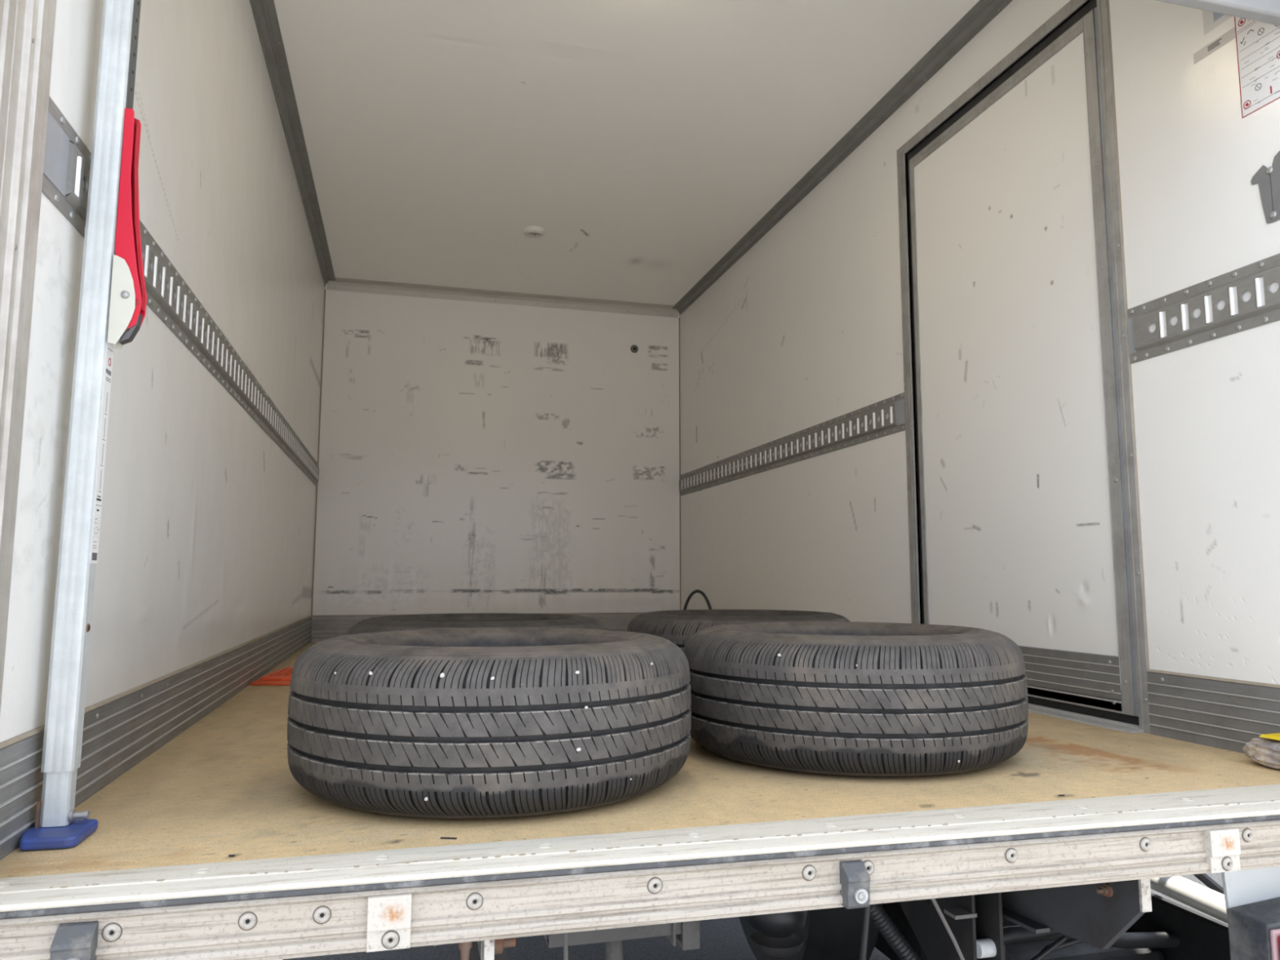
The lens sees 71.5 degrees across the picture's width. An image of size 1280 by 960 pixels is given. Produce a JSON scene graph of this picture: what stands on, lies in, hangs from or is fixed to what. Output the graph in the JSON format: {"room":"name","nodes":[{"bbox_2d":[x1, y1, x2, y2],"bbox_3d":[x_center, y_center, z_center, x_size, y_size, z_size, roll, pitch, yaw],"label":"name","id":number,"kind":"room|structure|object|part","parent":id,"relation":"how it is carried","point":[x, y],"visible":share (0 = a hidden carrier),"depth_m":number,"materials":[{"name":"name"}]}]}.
{"room":"truck cargo area","nodes":[
{"label":"truck cargo area","id":0,"kind":"room"},
{"bbox_2d":[0,0,324,742],"bbox_3d":[-1.236,-0.318,2.885,0.040,1.999,3.812,2,-7,-15],"label":"wall","id":1,"kind":"structure","parent":0,"point":[206,539],"depth_m":1.83,"materials":[{"name":"white plastic"}]},
{"bbox_2d":[0,0,56,714],"bbox_3d":[-0.730,-0.501,1.007,0.067,2.049,0.166,2,-7,-15],"label":"door frame","id":2,"kind":"structure","parent":1,"relation":"attached to","point":[27,27],"depth_m":1.01,"materials":[{"name":"metal"}]},
{"bbox_2d":[0,615,311,860],"bbox_3d":[-1.211,0.567,2.780,0.007,0.136,3.746,2,-7,-15],"label":"baseboard","id":3,"kind":"structure","parent":1,"relation":"attached to","point":[121,731],"depth_m":1.55,"materials":[{"name":"metal"}]},
{"bbox_2d":[41,95,319,486],"bbox_3d":[-1.211,-0.224,2.879,0.011,0.124,3.736,2,-7,-15],"label":"rail","id":4,"kind":"object","parent":1,"relation":"attached to","point":[67,158],"visible":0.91,"depth_m":1.73,"materials":[{"name":"metal"}]},
{"bbox_3d":[-0.746,-0.417,1.129,0.004,0.080,0.094,2,-7,-15],"label":"plate","id":5,"kind":"part","parent":4,"relation":"part of","materials":[{"name":"grey metal"}]},
{"bbox_2d":[248,0,335,286],"bbox_3d":[-1.186,-1.255,2.991,0.056,0.034,3.752,2,-7,-15],"label":"trim","id":6,"kind":"structure","parent":1,"relation":"attached to","point":[264,11],"depth_m":3.08,"materials":[{"name":"grey metal"}]},
{"bbox_2d":[312,284,679,615],"bbox_3d":[-0.736,-0.088,4.957,2.080,1.999,0.040,2,-7,-15],"label":"wall","id":7,"kind":"structure","parent":0,"point":[475,457],"depth_m":4.92,"materials":[{"name":"white plastic"}]},
{"bbox_2d":[311,289,325,615],"bbox_3d":[-1.694,-0.160,4.685,0.006,1.738,0.006,2,-7,-15],"label":"trim","id":8,"kind":"structure","parent":7,"relation":"attached to","point":[325,290],"depth_m":4.69,"materials":[{"name":"grey metal"}]},
{"bbox_2d":[311,612,645,641],"bbox_3d":[-0.731,0.796,4.836,2.000,0.136,0.008,2,-7,-15],"label":"baseboard","id":9,"kind":"structure","parent":7,"relation":"attached to","point":[323,627],"depth_m":4.63,"materials":[{"name":"metal"}]},
{"bbox_2d":[326,276,678,317],"bbox_3d":[-0.720,-1.023,5.005,1.980,0.050,0.075,2,-7,-15],"label":"trim","id":10,"kind":"structure","parent":7,"relation":"attached to","point":[343,284],"depth_m":5.00,"materials":[{"name":"metal"}]},
{"bbox_2d":[630,344,638,352],"bbox_3d":[-0.032,-0.767,5.194,0.048,0.048,0.011,2,-7,-15],"label":"plug","id":11,"kind":"object","parent":7,"relation":"attached to","point":[634,348],"visible":1,"depth_m":5.19,"materials":[{"name":"plastic"}]},
{"bbox_2d":[679,317,680,609],"bbox_3d":[0.233,-0.101,5.194,0.006,1.738,0.006,2,-7,-15],"label":"trim","id":12,"kind":"structure","parent":7,"relation":"attached to","point":[679,317],"depth_m":5.19,"materials":[{"name":"grey metal"}]},
{"bbox_2d":[273,0,979,305],"bbox_3d":[-0.249,-1.262,3.254,2.080,0.040,3.812,2,-7,-15],"label":"ceiling","id":13,"kind":"structure","parent":0,"point":[646,140],"depth_m":3.09,"materials":[{"name":"white plastic"}]},
{"bbox_2d":[523,226,546,238],"bbox_3d":[-0.486,-1.136,4.091,0.104,0.026,0.104,2,-7,-15],"label":"ceiling detector","id":14,"kind":"object","parent":13,"relation":"attached to","point":[534,232],"visible":1,"depth_m":4.06,"materials":[{"name":"white plastic"}]},
{"bbox_2d":[528,232,540,235],"bbox_3d":[-0.481,-1.128,4.070,0.056,0.002,0.018,2,-7,-15],"label":"grille","id":15,"kind":"object","parent":14,"relation":"attached to","point":[530,233],"depth_m":4.07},
{"bbox_2d":[1155,0,1279,26],"bbox_3d":[0.235,-1.149,1.402,1.968,0.577,0.028,2,-7,-15],"label":"shutter","id":16,"kind":"object","parent":13,"relation":"hanging from","point":[1268,11],"visible":1,"depth_m":1.59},
{"bbox_2d":[0,641,1279,878],"bbox_3d":[-0.253,0.686,3.042,2.080,0.040,3.804,2,-7,-15],"label":"floor","id":17,"kind":"structure","parent":0,"point":[224,785],"depth_m":1.36,"materials":[{"name":"brown wood"}]},
{"bbox_2d":[19,0,146,850],"bbox_3d":[-0.715,-0.497,1.219,0.086,1.906,0.088,2,-7,-15],"label":"pole","id":18,"kind":"object","parent":17,"relation":"on","point":[113,300],"visible":1,"depth_m":1.18,"materials":[{"name":"metal"}]},
{"bbox_2d":[91,347,112,560],"bbox_3d":[-0.720,-0.035,1.191,0.001,0.285,0.022,2,-7,-15],"label":"print","id":19,"kind":"object","parent":18,"relation":"attached to","point":[95,556],"depth_m":1.19},
{"bbox_3d":[-0.705,-0.240,1.226,0.031,0.124,0.003,2,-7,-15],"label":"cheek plate","id":20,"kind":"part","parent":18,"relation":"part of","materials":[{"name":"beige metal"}]},
{"bbox_3d":[-0.698,-0.243,1.200,0.031,0.124,0.003,2,-7,-15],"label":"cheek plate","id":21,"kind":"part","parent":18,"relation":"part of","materials":[{"name":"beige metal"}]},
{"bbox_2d":[250,666,293,685],"bbox_3d":[-1.141,0.639,2.922,0.165,0.023,0.434,1,-6,-9],"label":"plate","id":22,"kind":"object","parent":17,"relation":"on","point":[280,677],"visible":0.48,"depth_m":2.77,"materials":[{"name":"plastic"}]},
{"bbox_2d":[440,836,457,839],"bbox_3d":[-0.241,0.452,1.122,0.021,0.002,0.003,-1,-6,6],"label":"sliver","id":23,"kind":"object","parent":17,"relation":"on","point":[441,837],"visible":1,"depth_m":1.12,"materials":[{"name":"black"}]},
{"bbox_2d":[346,613,607,635],"bbox_3d":[-0.399,0.457,2.212,0.650,0.230,0.650,0,-6,1],"label":"tyre","id":24,"kind":"object","parent":17,"relation":"on","point":[449,620],"visible":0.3,"depth_m":2.08,"materials":[{"name":"rubber"}]},
{"bbox_2d":[287,627,691,818],"bbox_3d":[-0.240,0.377,1.487,0.650,0.230,0.650,-5,-8,41],"label":"tyre","id":25,"kind":"object","parent":17,"relation":"on","point":[460,722],"visible":1,"depth_m":1.21,"materials":[{"name":"rubber"}]},
{"bbox_2d":[0,784,1279,959],"bbox_3d":[0.254,0.495,1.149,2.100,0.082,0.135,2,-7,-15],"label":"sill","id":26,"kind":"structure","parent":17,"relation":"attached to","point":[285,908],"depth_m":1.05,"materials":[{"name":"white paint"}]},
{"bbox_3d":[-0.276,0.485,0.977,0.046,0.056,0.015,2,-7,-15],"label":"plate","id":27,"kind":"part","parent":26,"relation":"part of","materials":[{"name":"white paint"}]},
{"bbox_3d":[0.811,0.516,1.240,0.050,0.056,0.015,2,-7,-15],"label":"plate","id":28,"kind":"part","parent":26,"relation":"part of","materials":[{"name":"white paint"}]},
{"bbox_2d":[1221,866,1279,918],"bbox_3d":[1.055,0.671,1.348,0.418,0.220,0.006,2,-7,-15],"label":"panel","id":29,"kind":"object","parent":26,"relation":"attached to","point":[1244,886],"visible":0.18,"depth_m":1.31,"materials":[{"name":"white metal"}]},
{"bbox_2d":[1226,897,1279,959],"bbox_3d":[0.999,0.681,1.288,0.278,0.158,0.079,2,-7,-15],"label":"tail lamp","id":30,"kind":"object","parent":29,"relation":"attached to","point":[1254,928],"visible":1,"depth_m":1.26,"materials":[{"name":"black plastic"}]},
{"bbox_2d":[683,589,711,609],"bbox_3d":[0.278,0.665,4.290,0.190,0.270,0.024,-2,-7,17],"label":"cable","id":31,"kind":"object","parent":17,"relation":"on","point":[694,592],"visible":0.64,"depth_m":4.30,"materials":[{"name":"black rubber"}]},
{"bbox_2d":[626,608,850,651],"bbox_3d":[0.285,0.494,2.536,0.650,0.230,0.650,-3,-7,28],"label":"tyre","id":32,"kind":"object","parent":17,"relation":"on","point":[677,626],"visible":0.3,"depth_m":2.33,"materials":[{"name":"rubber"}]},
{"bbox_2d":[683,621,1028,777],"bbox_3d":[0.407,0.406,1.745,0.650,0.230,0.650,-4,-7,31],"label":"tyre","id":33,"kind":"object","parent":17,"relation":"on","point":[855,699],"visible":0.99,"depth_m":1.47,"materials":[{"name":"rubber"}]},
{"bbox_2d":[1242,733,1279,768],"bbox_3d":[1.131,0.475,1.552,0.098,0.055,0.135,2,-7,-15],"label":"wrapped bundle","id":34,"kind":"object","parent":17,"relation":"on","point":[1265,752],"visible":1,"depth_m":1.55,"materials":[{"name":"beige fabric"}]},
{"bbox_2d":[680,0,1279,684],"bbox_3d":[0.771,-0.273,3.272,0.040,1.999,4.092,2,-7,-15],"label":"wall","id":35,"kind":"structure","parent":0,"point":[803,331],"depth_m":2.50,"materials":[{"name":"white plastic"}]},
{"bbox_2d":[679,392,905,496],"bbox_3d":[0.541,-0.094,4.024,0.011,0.124,2.412,2,-7,-15],"label":"rail","id":36,"kind":"object","parent":35,"relation":"attached to","point":[828,436],"visible":1,"depth_m":3.54,"materials":[{"name":"metal"}]},
{"bbox_3d":[0.849,-0.220,2.888,0.004,0.080,0.045,2,-7,-15],"label":"plate","id":37,"kind":"part","parent":36,"relation":"part of","materials":[{"name":"grey metal"}]},
{"bbox_2d":[672,0,1013,315],"bbox_3d":[0.693,-1.197,3.489,0.056,0.034,3.752,2,-7,-15],"label":"trim","id":38,"kind":"structure","parent":35,"relation":"attached to","point":[984,11],"depth_m":3.14,"materials":[{"name":"grey metal"}]},
{"bbox_2d":[906,0,1139,725],"bbox_3d":[0.989,-0.262,2.423,0.029,1.712,0.841,2,-7,-15],"label":"door","id":39,"kind":"structure","parent":35,"relation":"in","point":[1024,531],"depth_m":2.31,"materials":[{"name":"metal"}]},
{"bbox_3d":[0.976,0.494,2.341,0.004,0.120,0.748,2,-7,-15],"label":"kick plate","id":40,"kind":"part","parent":39,"relation":"part of","materials":[{"name":"metal"}]},
{"bbox_2d":[896,0,1151,733],"bbox_3d":[0.996,-0.335,2.437,0.056,1.899,0.916,2,-7,-15],"label":"trim","id":41,"kind":"structure","parent":35,"relation":"attached to","point":[1129,444],"depth_m":2.06,"materials":[{"name":"metal"}]},
{"bbox_2d":[1027,702,1143,733],"bbox_3d":[0.967,0.584,2.333,0.070,0.010,0.883,2,-7,-15],"label":"trim","id":42,"kind":"structure","parent":35,"relation":"attached to","point":[1071,716],"depth_m":2.05,"materials":[{"name":"metal"}]},
{"bbox_2d":[1127,253,1279,364],"bbox_3d":[1.152,-0.346,1.742,0.011,0.124,0.501,2,-7,-15],"label":"rail","id":43,"kind":"object","parent":35,"relation":"attached to","point":[1250,291],"visible":1,"depth_m":1.78,"materials":[{"name":"metal"}]},
{"bbox_3d":[1.094,-0.321,1.973,0.004,0.080,0.021,2,-7,-15],"label":"plate","id":44,"kind":"part","parent":43,"relation":"part of","materials":[{"name":"grey metal"}]},
{"bbox_2d":[1146,669,1279,753],"bbox_3d":[1.153,0.445,1.651,0.008,0.136,0.514,2,-7,-15],"label":"baseboard","id":45,"kind":"structure","parent":35,"relation":"attached to","point":[1220,713],"depth_m":1.75,"materials":[{"name":"metal"}]},
{"bbox_2d":[1193,26,1235,64],"bbox_3d":[1.159,-0.876,1.796,0.001,0.023,0.096,2,-7,-15],"label":"label","id":46,"kind":"object","parent":35,"relation":"attached to","point":[1228,36],"visible":1,"depth_m":1.79,"materials":[{"name":"grey paper"}]},
{"bbox_2d":[1207,38,1222,51],"bbox_3d":[1.159,-0.878,1.794,0.001,0.010,0.032,2,-7,-15],"label":"print","id":47,"kind":"object","parent":46,"relation":"attached to","point":[1216,44],"depth_m":1.79,"materials":[{"name":"black"}]},
{"bbox_2d":[1202,9,1231,35],"bbox_3d":[1.180,-0.984,1.728,0.001,0.126,0.204,2,-7,-15],"label":"sheet","id":48,"kind":"object","parent":35,"relation":"attached to","point":[1211,20],"visible":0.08,"depth_m":1.80,"materials":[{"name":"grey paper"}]},
{"bbox_2d":[1234,16,1279,118],"bbox_3d":[1.193,-0.818,1.659,0.001,0.214,0.170,2,-7,-15],"label":"notice","id":49,"kind":"object","parent":35,"relation":"attached to","point":[1258,43],"visible":0.81,"depth_m":1.70,"materials":[{"name":"white paper"}]},
{"bbox_2d":[1250,151,1279,223],"bbox_3d":[1.194,-0.559,1.618,0.006,0.145,0.177,2,-7,-15],"label":"wall bracket","id":50,"kind":"object","parent":35,"relation":"attached to","point":[1268,180],"visible":1,"depth_m":1.67,"materials":[{"name":"grey metal"}]},
{"bbox_3d":[-0.247,0.721,2.994,2.090,0.038,3.812,2,-7,-15],"label":"trim","id":51,"kind":"structure","parent":0,"visible":0},
{"bbox_2d":[433,937,515,959],"bbox_3d":[-0.198,0.649,1.076,0.109,0.240,0.092,2,-7,-15],"label":"bracket","id":52,"kind":"object","parent":51,"relation":"attached to","point":[491,949],"visible":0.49,"depth_m":1.07,"materials":[{"name":"metal"}]},
{"bbox_2d":[563,932,568,959],"bbox_3d":[-0.107,0.714,1.297,0.015,0.360,0.007,2,-7,-15],"label":"cable","id":53,"kind":"object","parent":51,"relation":"hanging from","point":[565,935],"visible":0.32,"depth_m":1.30,"materials":[{"name":"grey metal"}]},
{"bbox_2d":[543,920,699,959],"bbox_3d":[-0.035,0.843,1.786,0.304,0.229,0.070,2,-7,-15],"label":"beam","id":54,"kind":"structure","parent":51,"relation":"attached to","point":[686,934],"depth_m":1.76,"materials":[{"name":"grey metal"}]},
{"bbox_2d":[747,910,807,958],"bbox_3d":[0.249,0.790,1.725,0.149,0.235,0.120,-2,-7,14],"label":"spring","id":55,"kind":"object","parent":51,"relation":"hanging from","point":[776,936],"visible":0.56,"depth_m":1.67,"materials":[{"name":"black rubber"}]},
{"bbox_2d":[859,904,871,959],"bbox_3d":[0.367,0.751,1.441,0.027,0.320,0.012,2,-7,-15],"label":"hose","id":56,"kind":"object","parent":51,"relation":"hanging from","point":[867,910],"visible":0.44,"depth_m":1.44,"materials":[{"name":"black rubber"}]},
{"bbox_2d":[930,898,964,959],"bbox_3d":[0.487,0.716,1.394,0.106,0.203,0.006,2,-7,-15],"label":"steel cable","id":57,"kind":"object","parent":51,"relation":"hanging from","point":[934,901],"visible":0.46,"depth_m":1.39,"materials":[{"name":"grey metal"}]},
{"bbox_2d":[898,892,1004,959],"bbox_3d":[0.513,0.776,1.647,0.073,0.375,0.395,2,-7,-15],"label":"bracket","id":58,"kind":"object","parent":51,"relation":"attached to","point":[975,922],"visible":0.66,"depth_m":1.51,"materials":[{"name":"metal"}]},
{"bbox_2d":[862,903,922,959],"bbox_3d":[0.446,0.786,1.542,0.209,0.336,0.031,2,-7,-15],"label":"hose","id":59,"kind":"object","parent":58,"relation":"attached to","point":[879,917],"visible":0.48,"depth_m":1.53,"materials":[{"name":"black rubber"}]},
{"bbox_3d":[0.573,0.766,1.554,0.006,0.375,0.185,2,-7,-15],"label":"plate","id":60,"kind":"part","parent":58,"relation":"part of","materials":[{"name":"metal"}]},
{"bbox_2d":[1030,934,1066,959],"bbox_3d":[0.678,0.874,1.573,0.185,0.114,0.010,2,-7,-15],"label":"air hose","id":61,"kind":"object","parent":58,"relation":"attached to","point":[1062,939],"visible":1,"depth_m":1.59,"materials":[{"name":"black rubber"}]},
{"bbox_2d":[1003,925,1180,948],"bbox_3d":[0.802,0.865,1.670,0.493,0.073,0.028,2,-7,-15],"label":"pipe","id":62,"kind":"object","parent":58,"relation":"attached to","point":[1011,934],"visible":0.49,"depth_m":1.69,"materials":[{"name":"black metal"}]},
{"bbox_2d":[1041,937,1082,959],"bbox_3d":[0.748,0.893,1.611,0.127,0.117,0.012,2,-7,-15],"label":"air hose","id":63,"kind":"object","parent":62,"relation":"attached to","point":[1072,941],"visible":0.4,"depth_m":1.62,"materials":[{"name":"black rubber"}]},
{"bbox_2d":[1006,940,1164,959],"bbox_3d":[0.842,1.032,1.746,0.355,0.230,0.140,2,-7,-15],"label":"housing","id":64,"kind":"object","parent":62,"relation":"attached to","point":[1022,950],"visible":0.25,"depth_m":1.72,"materials":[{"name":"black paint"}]},
{"bbox_2d":[1003,944,1007,959],"bbox_3d":[0.681,0.913,1.674,0.020,0.130,0.020,2,-7,-15],"label":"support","id":65,"kind":"object","parent":64,"relation":"on","point":[1005,946],"visible":0.02,"depth_m":1.67,"materials":[{"name":"black metal"}]},
{"bbox_2d":[1001,878,1151,949],"bbox_3d":[0.642,0.645,1.466,0.042,0.183,0.458,2,-7,-15],"label":"bracket","id":66,"kind":"object","parent":51,"relation":"attached to","point":[1097,915],"visible":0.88,"depth_m":1.35,"materials":[{"name":"grey metal"}]},
{"label":"outside","id":67,"kind":"structure","parent":0,"visible":0},
{"bbox_2d":[283,872,1226,959],"bbox_3d":[-1.038,2.302,9.733,32.000,0.220,18.620,2,-7,-15],"label":"ground","id":68,"kind":"structure","parent":67,"point":[720,939],"depth_m":2.66,"materials":[{"name":"grey asphalt"}]},
{"bbox_2d":[738,903,882,959],"bbox_3d":[0.442,1.062,2.520,0.200,0.660,0.660,2,-7,-15],"label":"truck underbody","id":69,"kind":"object","parent":68,"relation":"on","point":[832,933],"visible":0.09,"depth_m":2.21,"materials":[{"name":"black paint"}]},
{"bbox_2d":[875,902,928,959],"bbox_3d":[0.742,1.023,2.527,0.200,0.580,0.550,2,-7,-15],"label":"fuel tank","id":70,"kind":"object","parent":68,"relation":"on","point":[893,909],"visible":0.04,"depth_m":2.35,"materials":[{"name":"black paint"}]},
{"bbox_2d":[1002,892,1230,959],"bbox_3d":[0.889,0.973,1.609,0.392,0.316,0.560,2,-7,-15],"label":"truck underbody","id":71,"kind":"object","parent":68,"relation":"on","point":[1202,936],"visible":0.06,"depth_m":1.71,"materials":[{"name":"black paint"}]},
{"bbox_2d":[1150,875,1227,924],"bbox_3d":[1.119,0.821,1.692,0.076,0.058,0.612,2,-7,-15],"label":"tube","id":72,"kind":"object","parent":71,"relation":"attached to","point":[1205,900],"visible":0.25,"depth_m":1.74,"materials":[{"name":"silver metal"}]},
{"bbox_2d":[1192,873,1224,894],"bbox_3d":[1.145,0.812,1.851,0.311,0.226,0.020,2,-7,-15],"label":"strap","id":73,"kind":"object","parent":72,"relation":"attached to","point":[1205,878],"visible":0.12,"depth_m":1.85,"materials":[{"name":"black rubber"}]}
]}

